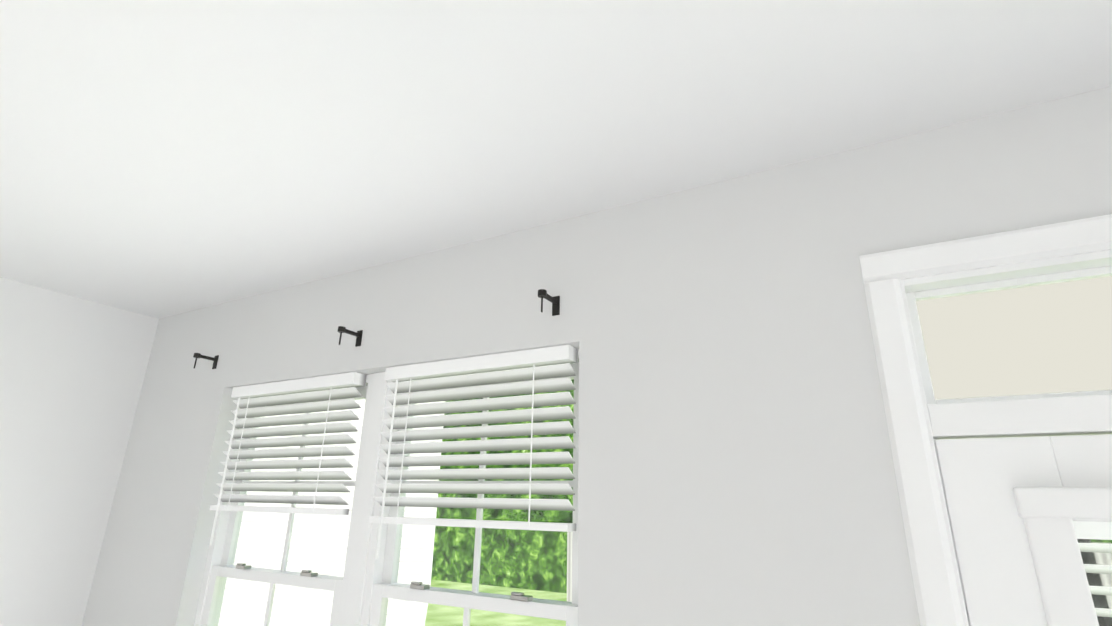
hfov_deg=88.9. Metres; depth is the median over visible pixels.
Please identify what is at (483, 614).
lawn
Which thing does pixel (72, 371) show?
wall
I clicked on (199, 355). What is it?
curtain bracket
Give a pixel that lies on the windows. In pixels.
(365, 587)
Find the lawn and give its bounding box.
[425,580,566,625]
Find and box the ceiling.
[0,0,1111,318]
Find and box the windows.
[194,345,578,625]
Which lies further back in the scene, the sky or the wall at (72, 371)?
the sky
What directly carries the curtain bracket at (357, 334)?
attached to the wall at (735, 462)
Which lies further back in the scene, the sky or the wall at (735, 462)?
the sky
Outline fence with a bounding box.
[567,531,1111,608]
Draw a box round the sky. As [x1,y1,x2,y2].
[218,399,444,625]
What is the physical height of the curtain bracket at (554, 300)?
0.075 m
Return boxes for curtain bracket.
[193,353,218,368]
[337,326,362,346]
[538,289,559,315]
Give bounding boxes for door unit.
[859,214,1111,625]
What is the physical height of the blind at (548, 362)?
0.618 m
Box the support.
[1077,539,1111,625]
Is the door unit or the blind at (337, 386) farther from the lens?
the blind at (337, 386)
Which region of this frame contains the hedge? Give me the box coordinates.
[431,379,1111,592]
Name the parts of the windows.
sash, sash, glass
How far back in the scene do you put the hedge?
16.10 m
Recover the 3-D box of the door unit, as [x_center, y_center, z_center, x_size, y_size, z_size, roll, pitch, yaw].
[1.180,0.976,0.723,1.075,2.465,0.216,-9,-21,28]
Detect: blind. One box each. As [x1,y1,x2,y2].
[209,371,366,544]
[368,345,577,559]
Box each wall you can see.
[0,277,158,625]
[81,86,1111,625]

